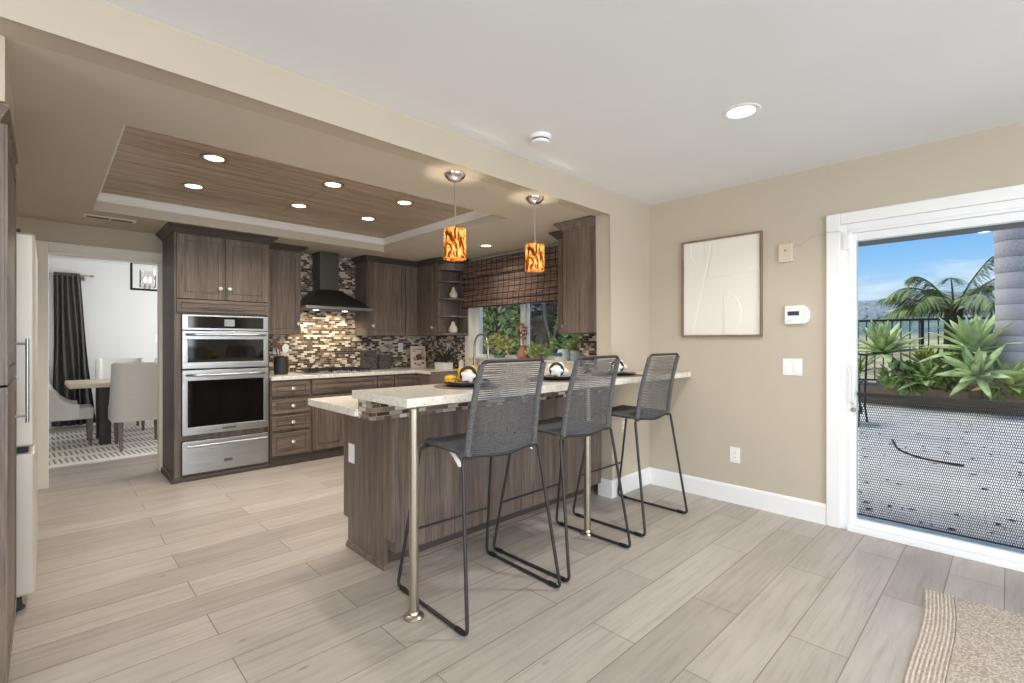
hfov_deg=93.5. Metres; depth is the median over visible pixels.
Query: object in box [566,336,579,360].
planter
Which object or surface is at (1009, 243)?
exterior wall
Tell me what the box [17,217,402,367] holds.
wall
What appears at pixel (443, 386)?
placemat
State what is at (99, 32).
wall
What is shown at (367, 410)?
tiled riser
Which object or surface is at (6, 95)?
wall
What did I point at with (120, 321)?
wall
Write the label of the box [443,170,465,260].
pendant lamp
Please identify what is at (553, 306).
shrub
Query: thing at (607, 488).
baseboard
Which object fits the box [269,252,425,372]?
wall tile
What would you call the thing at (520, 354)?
terracotta jug
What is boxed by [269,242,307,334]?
upper cabinet
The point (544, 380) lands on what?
placemat
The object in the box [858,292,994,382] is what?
hillside
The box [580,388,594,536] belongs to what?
post
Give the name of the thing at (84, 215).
ceiling vent
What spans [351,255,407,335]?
upper cabinet
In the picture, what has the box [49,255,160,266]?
ceiling
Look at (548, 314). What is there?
shrub
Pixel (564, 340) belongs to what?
shrub
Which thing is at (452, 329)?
pear
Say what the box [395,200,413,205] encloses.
recessed light
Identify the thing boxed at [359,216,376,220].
recessed light
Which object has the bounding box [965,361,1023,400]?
leafy shrub
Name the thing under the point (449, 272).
open shelf unit
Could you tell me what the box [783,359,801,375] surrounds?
light switch
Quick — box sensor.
[843,234,849,249]
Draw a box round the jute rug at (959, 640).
[903,588,1023,682]
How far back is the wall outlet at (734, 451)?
3.72 m
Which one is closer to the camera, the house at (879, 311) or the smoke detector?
the smoke detector
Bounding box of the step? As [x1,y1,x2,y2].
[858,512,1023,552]
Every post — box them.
[404,407,423,622]
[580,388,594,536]
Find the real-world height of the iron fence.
1.550 m
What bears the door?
in the wall at (737, 393)
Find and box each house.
[858,312,866,316]
[867,312,876,315]
[868,315,878,318]
[875,309,883,313]
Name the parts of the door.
handle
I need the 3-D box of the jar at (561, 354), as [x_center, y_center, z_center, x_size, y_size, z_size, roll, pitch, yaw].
[0.528,0.139,5.017,0.135,0.118,0.128,0,0,-44]
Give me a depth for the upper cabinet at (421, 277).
6.17 m
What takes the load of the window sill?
attached to the wall at (737, 393)
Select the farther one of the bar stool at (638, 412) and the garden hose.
the garden hose
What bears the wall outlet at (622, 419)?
attached to the wall at (99, 32)
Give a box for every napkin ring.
[459,366,476,382]
[549,362,563,376]
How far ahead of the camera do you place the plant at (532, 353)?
5.23 m
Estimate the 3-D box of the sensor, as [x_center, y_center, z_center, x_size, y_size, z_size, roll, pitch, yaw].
[2.220,-0.660,3.201,0.012,0.100,0.038,0,0,-44]
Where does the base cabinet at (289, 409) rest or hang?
on the floor
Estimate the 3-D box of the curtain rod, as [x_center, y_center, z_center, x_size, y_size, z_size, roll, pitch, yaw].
[-6.945,-0.945,6.554,1.925,0.090,0.118,0,0,-44]
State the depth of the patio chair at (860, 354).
8.01 m
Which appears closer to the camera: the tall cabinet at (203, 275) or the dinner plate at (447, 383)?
the dinner plate at (447, 383)
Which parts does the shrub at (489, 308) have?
stem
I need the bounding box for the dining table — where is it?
[65,379,110,444]
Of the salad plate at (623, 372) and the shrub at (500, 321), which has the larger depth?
the shrub at (500, 321)
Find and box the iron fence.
[858,317,990,383]
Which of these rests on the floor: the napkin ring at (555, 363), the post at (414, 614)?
the post at (414, 614)
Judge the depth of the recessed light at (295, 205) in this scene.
4.14 m
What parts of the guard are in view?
rail, rail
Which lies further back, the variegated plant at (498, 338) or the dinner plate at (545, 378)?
the variegated plant at (498, 338)
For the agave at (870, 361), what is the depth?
10.51 m
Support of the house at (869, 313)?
on the hillside
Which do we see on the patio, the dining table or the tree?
the tree
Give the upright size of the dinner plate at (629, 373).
0.016 m
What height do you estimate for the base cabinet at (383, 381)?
0.862 m
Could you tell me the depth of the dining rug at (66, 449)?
5.63 m
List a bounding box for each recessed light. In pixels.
[181,183,205,189]
[199,153,228,162]
[289,203,308,207]
[321,181,343,187]
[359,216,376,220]
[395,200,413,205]
[479,244,492,246]
[722,103,760,119]
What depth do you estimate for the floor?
2.39 m
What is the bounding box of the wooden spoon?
[272,339,277,355]
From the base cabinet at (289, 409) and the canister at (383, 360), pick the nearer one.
the base cabinet at (289, 409)
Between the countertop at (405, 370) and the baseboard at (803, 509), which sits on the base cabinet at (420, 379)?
the countertop at (405, 370)
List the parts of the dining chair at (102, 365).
backrest, leg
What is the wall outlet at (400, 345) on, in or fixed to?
attached to the wall tile at (325, 339)
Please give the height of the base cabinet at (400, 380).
0.862 m
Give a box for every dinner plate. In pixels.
[444,381,491,386]
[535,376,576,379]
[599,372,635,374]
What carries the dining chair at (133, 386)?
on the dining rug at (66, 449)
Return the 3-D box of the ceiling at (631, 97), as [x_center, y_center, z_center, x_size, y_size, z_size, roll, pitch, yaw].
[0.587,-1.325,-1.087,8.333,0.250,6.820,0,0,-44]
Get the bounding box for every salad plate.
[450,381,482,383]
[544,375,570,377]
[607,371,630,373]
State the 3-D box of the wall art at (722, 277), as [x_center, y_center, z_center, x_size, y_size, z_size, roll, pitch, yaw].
[1.638,-0.430,3.799,0.030,0.784,0.627,0,0,-44]
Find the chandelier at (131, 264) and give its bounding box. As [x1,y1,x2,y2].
[130,263,156,290]
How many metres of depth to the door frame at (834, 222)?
3.23 m
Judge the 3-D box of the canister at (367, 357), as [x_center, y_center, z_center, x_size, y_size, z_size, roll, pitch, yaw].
[-1.760,0.228,5.907,0.176,0.244,0.101,0,0,-44]
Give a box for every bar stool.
[397,358,560,635]
[493,355,630,581]
[572,353,687,536]
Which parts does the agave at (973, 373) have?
stem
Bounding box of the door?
[841,198,1023,571]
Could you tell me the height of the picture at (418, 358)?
0.144 m
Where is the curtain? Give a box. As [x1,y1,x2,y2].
[51,272,95,426]
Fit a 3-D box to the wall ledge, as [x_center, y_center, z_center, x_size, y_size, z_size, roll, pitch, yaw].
[0.058,0.285,5.446,0.012,0.130,1.780,0,0,-44]
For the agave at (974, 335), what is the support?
in the planter at (872, 387)
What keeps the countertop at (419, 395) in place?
on the tiled riser
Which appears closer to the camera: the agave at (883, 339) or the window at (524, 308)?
the window at (524, 308)
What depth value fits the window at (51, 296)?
6.93 m
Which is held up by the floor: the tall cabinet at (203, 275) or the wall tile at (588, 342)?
the tall cabinet at (203, 275)
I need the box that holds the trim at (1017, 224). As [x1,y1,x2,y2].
[858,222,1023,246]
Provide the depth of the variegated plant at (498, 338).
5.68 m
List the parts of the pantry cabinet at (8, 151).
door, door, crown, handle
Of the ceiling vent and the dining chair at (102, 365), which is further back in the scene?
the dining chair at (102, 365)
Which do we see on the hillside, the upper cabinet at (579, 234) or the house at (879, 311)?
the house at (879, 311)
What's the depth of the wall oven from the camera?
4.48 m
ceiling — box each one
[5,37,594,260]
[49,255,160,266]
[103,0,1023,205]
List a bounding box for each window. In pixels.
[49,278,53,368]
[465,303,569,365]
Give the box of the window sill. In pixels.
[467,357,573,362]
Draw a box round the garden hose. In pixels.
[891,439,963,466]
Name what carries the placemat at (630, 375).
on the countertop at (419, 395)
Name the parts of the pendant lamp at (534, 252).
cord, lamp shade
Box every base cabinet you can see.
[269,379,310,467]
[311,375,376,460]
[344,392,601,570]
[377,374,393,387]
[394,373,415,386]
[415,373,487,385]
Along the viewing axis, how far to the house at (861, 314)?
638.54 m
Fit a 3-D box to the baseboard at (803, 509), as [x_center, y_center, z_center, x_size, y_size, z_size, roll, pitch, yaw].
[1.675,1.180,3.770,0.016,0.140,1.348,0,0,-44]
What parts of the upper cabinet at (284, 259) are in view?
crown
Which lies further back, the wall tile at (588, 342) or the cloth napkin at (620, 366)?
the wall tile at (588, 342)
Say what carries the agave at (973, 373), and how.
in the planter at (872, 387)
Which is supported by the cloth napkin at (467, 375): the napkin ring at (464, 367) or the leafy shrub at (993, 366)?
the napkin ring at (464, 367)
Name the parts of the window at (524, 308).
sash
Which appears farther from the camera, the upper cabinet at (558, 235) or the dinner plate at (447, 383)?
the upper cabinet at (558, 235)
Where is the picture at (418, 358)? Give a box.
[414,354,423,363]
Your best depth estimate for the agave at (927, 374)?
9.48 m
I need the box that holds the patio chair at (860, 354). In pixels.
[858,353,867,426]
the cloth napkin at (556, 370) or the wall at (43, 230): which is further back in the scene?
the wall at (43, 230)
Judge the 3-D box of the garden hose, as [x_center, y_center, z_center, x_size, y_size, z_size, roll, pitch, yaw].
[4.898,1.338,5.909,0.281,0.024,1.438,0,0,13]
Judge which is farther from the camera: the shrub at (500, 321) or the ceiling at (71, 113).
the shrub at (500, 321)
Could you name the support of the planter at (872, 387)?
on the patio
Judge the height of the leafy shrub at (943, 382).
1.131 m
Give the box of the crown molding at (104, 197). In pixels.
[96,125,490,244]
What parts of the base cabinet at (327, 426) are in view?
door, drawer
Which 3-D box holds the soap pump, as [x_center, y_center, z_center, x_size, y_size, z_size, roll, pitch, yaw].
[-0.647,0.273,6.037,0.091,0.155,0.064,0,0,-44]
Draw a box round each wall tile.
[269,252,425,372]
[426,334,596,372]
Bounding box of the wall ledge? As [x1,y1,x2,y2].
[468,359,579,374]
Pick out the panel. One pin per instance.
(147, 165)
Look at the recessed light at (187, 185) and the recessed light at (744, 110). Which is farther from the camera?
the recessed light at (187, 185)
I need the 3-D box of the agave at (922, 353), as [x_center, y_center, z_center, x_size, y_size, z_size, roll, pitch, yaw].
[8.492,0.407,9.966,1.106,0.725,1.160,0,0,10]
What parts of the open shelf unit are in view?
shelf, crown, shelf, shelf, shelf, panel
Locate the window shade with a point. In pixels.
(501, 280)
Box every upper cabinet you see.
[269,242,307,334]
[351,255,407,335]
[405,258,439,335]
[549,230,595,333]
[553,215,595,332]
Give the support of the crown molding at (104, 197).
attached to the ceiling at (71, 113)
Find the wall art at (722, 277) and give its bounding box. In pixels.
[681,230,762,336]
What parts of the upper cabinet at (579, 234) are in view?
door, crown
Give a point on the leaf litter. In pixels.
(891, 417)
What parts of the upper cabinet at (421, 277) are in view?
door, crown, door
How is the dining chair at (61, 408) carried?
on the dining rug at (66, 449)
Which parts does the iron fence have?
rail, post, rail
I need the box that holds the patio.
[858,403,1023,546]
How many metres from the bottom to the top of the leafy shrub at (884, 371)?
0.851 m
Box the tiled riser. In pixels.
[358,387,608,420]
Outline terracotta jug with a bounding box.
[513,323,528,358]
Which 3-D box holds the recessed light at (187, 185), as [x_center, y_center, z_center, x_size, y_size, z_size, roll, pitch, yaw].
[-2.398,-1.169,3.630,0.162,0.010,0.162,0,0,-44]
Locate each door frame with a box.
[36,240,162,489]
[826,184,1023,527]
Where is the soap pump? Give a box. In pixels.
[459,357,463,366]
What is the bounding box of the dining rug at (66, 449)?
[49,424,156,468]
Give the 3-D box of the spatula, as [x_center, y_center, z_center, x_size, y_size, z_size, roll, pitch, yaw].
[-2.436,0.177,5.173,0.031,0.307,0.075,0,0,21]
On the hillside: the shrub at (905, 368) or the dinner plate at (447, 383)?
the shrub at (905, 368)
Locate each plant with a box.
[484,333,515,357]
[523,342,550,357]
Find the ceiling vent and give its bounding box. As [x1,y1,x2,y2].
[83,214,135,223]
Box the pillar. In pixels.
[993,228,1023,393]
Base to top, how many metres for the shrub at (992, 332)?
2.944 m
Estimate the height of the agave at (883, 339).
1.532 m
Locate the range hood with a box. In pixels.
[300,251,372,312]
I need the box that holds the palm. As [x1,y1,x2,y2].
[875,256,994,385]
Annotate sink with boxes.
[431,370,496,383]
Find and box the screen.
[530,317,550,351]
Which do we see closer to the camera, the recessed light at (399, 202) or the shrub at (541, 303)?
the recessed light at (399, 202)
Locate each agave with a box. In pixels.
[858,320,930,390]
[858,352,879,372]
[894,359,956,390]
[895,344,948,378]
[916,313,1023,390]
[934,343,1023,399]
[972,358,1023,393]
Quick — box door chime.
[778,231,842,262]
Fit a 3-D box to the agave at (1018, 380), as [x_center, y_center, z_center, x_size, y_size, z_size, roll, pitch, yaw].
[8.825,0.625,8.671,1.355,0.746,1.139,0,0,1]
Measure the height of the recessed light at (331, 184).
0.010 m
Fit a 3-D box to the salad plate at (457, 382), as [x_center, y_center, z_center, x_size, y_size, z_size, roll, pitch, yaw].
[-0.247,0.231,2.723,0.208,0.014,0.208,0,0,-44]
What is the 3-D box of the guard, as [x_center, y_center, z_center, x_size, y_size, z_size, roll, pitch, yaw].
[2.622,0.736,2.809,0.012,0.802,1.006,0,0,-44]
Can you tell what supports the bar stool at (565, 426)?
on the floor
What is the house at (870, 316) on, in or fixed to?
on the hillside
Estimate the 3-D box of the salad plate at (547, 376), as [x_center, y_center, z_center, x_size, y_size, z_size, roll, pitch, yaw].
[0.294,0.231,3.178,0.208,0.014,0.208,0,0,-44]
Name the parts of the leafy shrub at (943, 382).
stem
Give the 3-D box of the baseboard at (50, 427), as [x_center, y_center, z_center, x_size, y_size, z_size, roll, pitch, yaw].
[-6.080,1.190,7.464,6.033,0.120,0.015,0,0,-44]
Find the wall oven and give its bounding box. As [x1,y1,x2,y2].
[181,314,267,435]
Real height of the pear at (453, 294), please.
0.182 m
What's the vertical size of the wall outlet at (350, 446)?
0.115 m
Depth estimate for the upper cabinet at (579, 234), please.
4.08 m
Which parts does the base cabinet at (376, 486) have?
panel, shoe molding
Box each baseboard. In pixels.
[49,416,111,428]
[598,467,649,498]
[649,467,825,524]
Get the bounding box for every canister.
[360,350,376,369]
[376,354,390,369]
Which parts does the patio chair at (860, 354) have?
leg, arm, frame, leg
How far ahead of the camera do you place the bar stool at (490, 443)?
2.28 m
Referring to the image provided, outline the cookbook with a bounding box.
[410,346,425,367]
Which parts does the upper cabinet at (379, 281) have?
crown, door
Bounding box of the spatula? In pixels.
[282,344,288,355]
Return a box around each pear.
[449,284,457,297]
[449,320,457,332]
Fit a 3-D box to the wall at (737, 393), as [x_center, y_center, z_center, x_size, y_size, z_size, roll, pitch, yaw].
[2.388,-0.100,3.157,0.157,2.700,10.420,0,0,-44]
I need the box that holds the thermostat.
[785,305,809,324]
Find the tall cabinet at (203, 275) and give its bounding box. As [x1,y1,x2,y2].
[155,222,277,483]
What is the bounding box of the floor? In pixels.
[8,420,1023,682]
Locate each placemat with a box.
[434,383,498,388]
[530,378,585,381]
[593,373,641,376]
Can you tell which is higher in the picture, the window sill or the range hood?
the range hood
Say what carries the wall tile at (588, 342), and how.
attached to the wall at (737, 393)
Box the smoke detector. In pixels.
[530,132,550,146]
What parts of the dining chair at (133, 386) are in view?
leg, leg, backrest, leg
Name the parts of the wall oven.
oven door, microwave door, control panel, handle, handle, panel glass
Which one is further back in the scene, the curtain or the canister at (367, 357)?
the curtain
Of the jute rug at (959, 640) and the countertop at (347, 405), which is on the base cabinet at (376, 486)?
the countertop at (347, 405)
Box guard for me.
[857,392,1023,549]
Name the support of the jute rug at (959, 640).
on the floor
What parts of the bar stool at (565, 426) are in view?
sled leg, seat, seat frame, cord, frame, sled leg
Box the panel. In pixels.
[101,125,473,237]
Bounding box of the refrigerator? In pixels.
[15,229,37,611]
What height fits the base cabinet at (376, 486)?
0.860 m
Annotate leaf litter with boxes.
[861,417,1022,532]
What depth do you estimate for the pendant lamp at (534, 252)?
3.40 m
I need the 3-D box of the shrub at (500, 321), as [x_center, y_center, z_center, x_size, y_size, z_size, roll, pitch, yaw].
[-0.374,-0.097,8.441,1.329,2.861,1.659,0,0,-44]
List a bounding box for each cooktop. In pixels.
[293,366,371,374]
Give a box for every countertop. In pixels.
[269,367,546,380]
[308,395,357,416]
[352,370,690,407]
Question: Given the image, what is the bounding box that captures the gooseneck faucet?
[473,333,489,366]
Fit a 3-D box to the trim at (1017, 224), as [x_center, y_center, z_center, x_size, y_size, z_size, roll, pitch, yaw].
[3.246,-0.910,2.930,0.760,0.280,4.700,0,0,-44]
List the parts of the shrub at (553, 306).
stem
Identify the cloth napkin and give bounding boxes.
[445,365,476,381]
[547,362,568,376]
[609,360,627,371]
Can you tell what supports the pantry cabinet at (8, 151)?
on the floor
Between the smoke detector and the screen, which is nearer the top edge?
the smoke detector
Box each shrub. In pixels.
[483,301,559,354]
[483,303,548,354]
[483,304,534,354]
[498,302,547,354]
[534,301,577,351]
[548,313,579,356]
[858,368,915,382]
[876,357,936,395]
[916,345,969,393]
[947,319,994,383]
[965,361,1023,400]
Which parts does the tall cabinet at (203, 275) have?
panel, door, trim, crown, drawer, warming drawer, handle, handle, door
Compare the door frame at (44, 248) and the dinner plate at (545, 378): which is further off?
the door frame at (44, 248)
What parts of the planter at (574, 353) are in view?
pot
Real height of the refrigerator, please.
1.772 m
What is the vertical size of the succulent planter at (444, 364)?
0.302 m
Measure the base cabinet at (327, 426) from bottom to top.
0.862 m
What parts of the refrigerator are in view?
door, freezer drawer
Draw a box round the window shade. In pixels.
[461,245,557,308]
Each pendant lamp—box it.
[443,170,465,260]
[525,195,544,271]
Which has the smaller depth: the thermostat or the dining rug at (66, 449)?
the thermostat
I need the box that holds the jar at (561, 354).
[556,349,568,360]
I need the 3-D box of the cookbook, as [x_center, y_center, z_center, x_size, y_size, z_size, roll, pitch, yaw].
[-1.267,0.207,6.493,0.225,0.285,0.051,0,0,-44]
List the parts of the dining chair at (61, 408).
backrest, seat, seat, leg, leg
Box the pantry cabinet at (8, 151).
[0,103,28,682]
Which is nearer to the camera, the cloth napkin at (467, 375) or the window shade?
the cloth napkin at (467, 375)
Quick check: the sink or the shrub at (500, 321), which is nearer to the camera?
the sink
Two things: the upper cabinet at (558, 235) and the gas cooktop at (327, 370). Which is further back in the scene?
the gas cooktop at (327, 370)
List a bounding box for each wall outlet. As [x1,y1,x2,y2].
[348,443,353,463]
[398,343,402,351]
[621,418,624,432]
[730,447,739,463]
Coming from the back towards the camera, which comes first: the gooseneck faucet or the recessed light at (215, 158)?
the gooseneck faucet
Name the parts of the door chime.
plate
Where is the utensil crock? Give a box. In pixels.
[274,356,288,374]
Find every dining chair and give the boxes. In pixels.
[49,384,93,444]
[95,358,145,430]
[108,362,156,451]
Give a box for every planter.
[431,346,458,369]
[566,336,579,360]
[858,382,1023,415]
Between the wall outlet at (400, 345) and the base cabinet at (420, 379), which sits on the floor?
the base cabinet at (420, 379)
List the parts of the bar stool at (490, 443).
sled leg, seat, seat frame, cord, frame, sled leg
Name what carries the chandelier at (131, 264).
hanging from the ceiling at (50, 256)
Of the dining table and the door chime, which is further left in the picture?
the dining table
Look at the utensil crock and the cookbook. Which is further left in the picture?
the utensil crock
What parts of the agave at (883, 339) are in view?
stem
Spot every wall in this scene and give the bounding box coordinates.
[0,0,648,479]
[0,35,13,129]
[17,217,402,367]
[49,258,156,415]
[469,121,1023,503]
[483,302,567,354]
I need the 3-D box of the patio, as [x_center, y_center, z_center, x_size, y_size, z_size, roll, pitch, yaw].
[5.976,1.400,6.473,9.610,0.100,17.000,0,0,-44]
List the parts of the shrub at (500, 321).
stem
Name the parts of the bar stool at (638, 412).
sled leg, seat frame, seat, sled leg, cord, frame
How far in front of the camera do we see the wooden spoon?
5.12 m
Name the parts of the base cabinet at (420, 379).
door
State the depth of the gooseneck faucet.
5.78 m
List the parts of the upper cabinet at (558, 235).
crown, door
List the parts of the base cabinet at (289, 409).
drawer, drawer, drawer, drawer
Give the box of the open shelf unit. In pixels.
[433,257,469,335]
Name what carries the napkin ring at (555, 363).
on the cloth napkin at (556, 370)
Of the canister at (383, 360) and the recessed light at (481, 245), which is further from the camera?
the canister at (383, 360)
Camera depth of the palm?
13.93 m
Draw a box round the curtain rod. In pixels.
[49,273,94,280]
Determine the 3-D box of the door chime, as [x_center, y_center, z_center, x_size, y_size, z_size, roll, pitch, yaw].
[2.071,-0.656,3.354,0.025,0.172,0.398,0,0,-43]
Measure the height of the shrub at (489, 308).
3.857 m

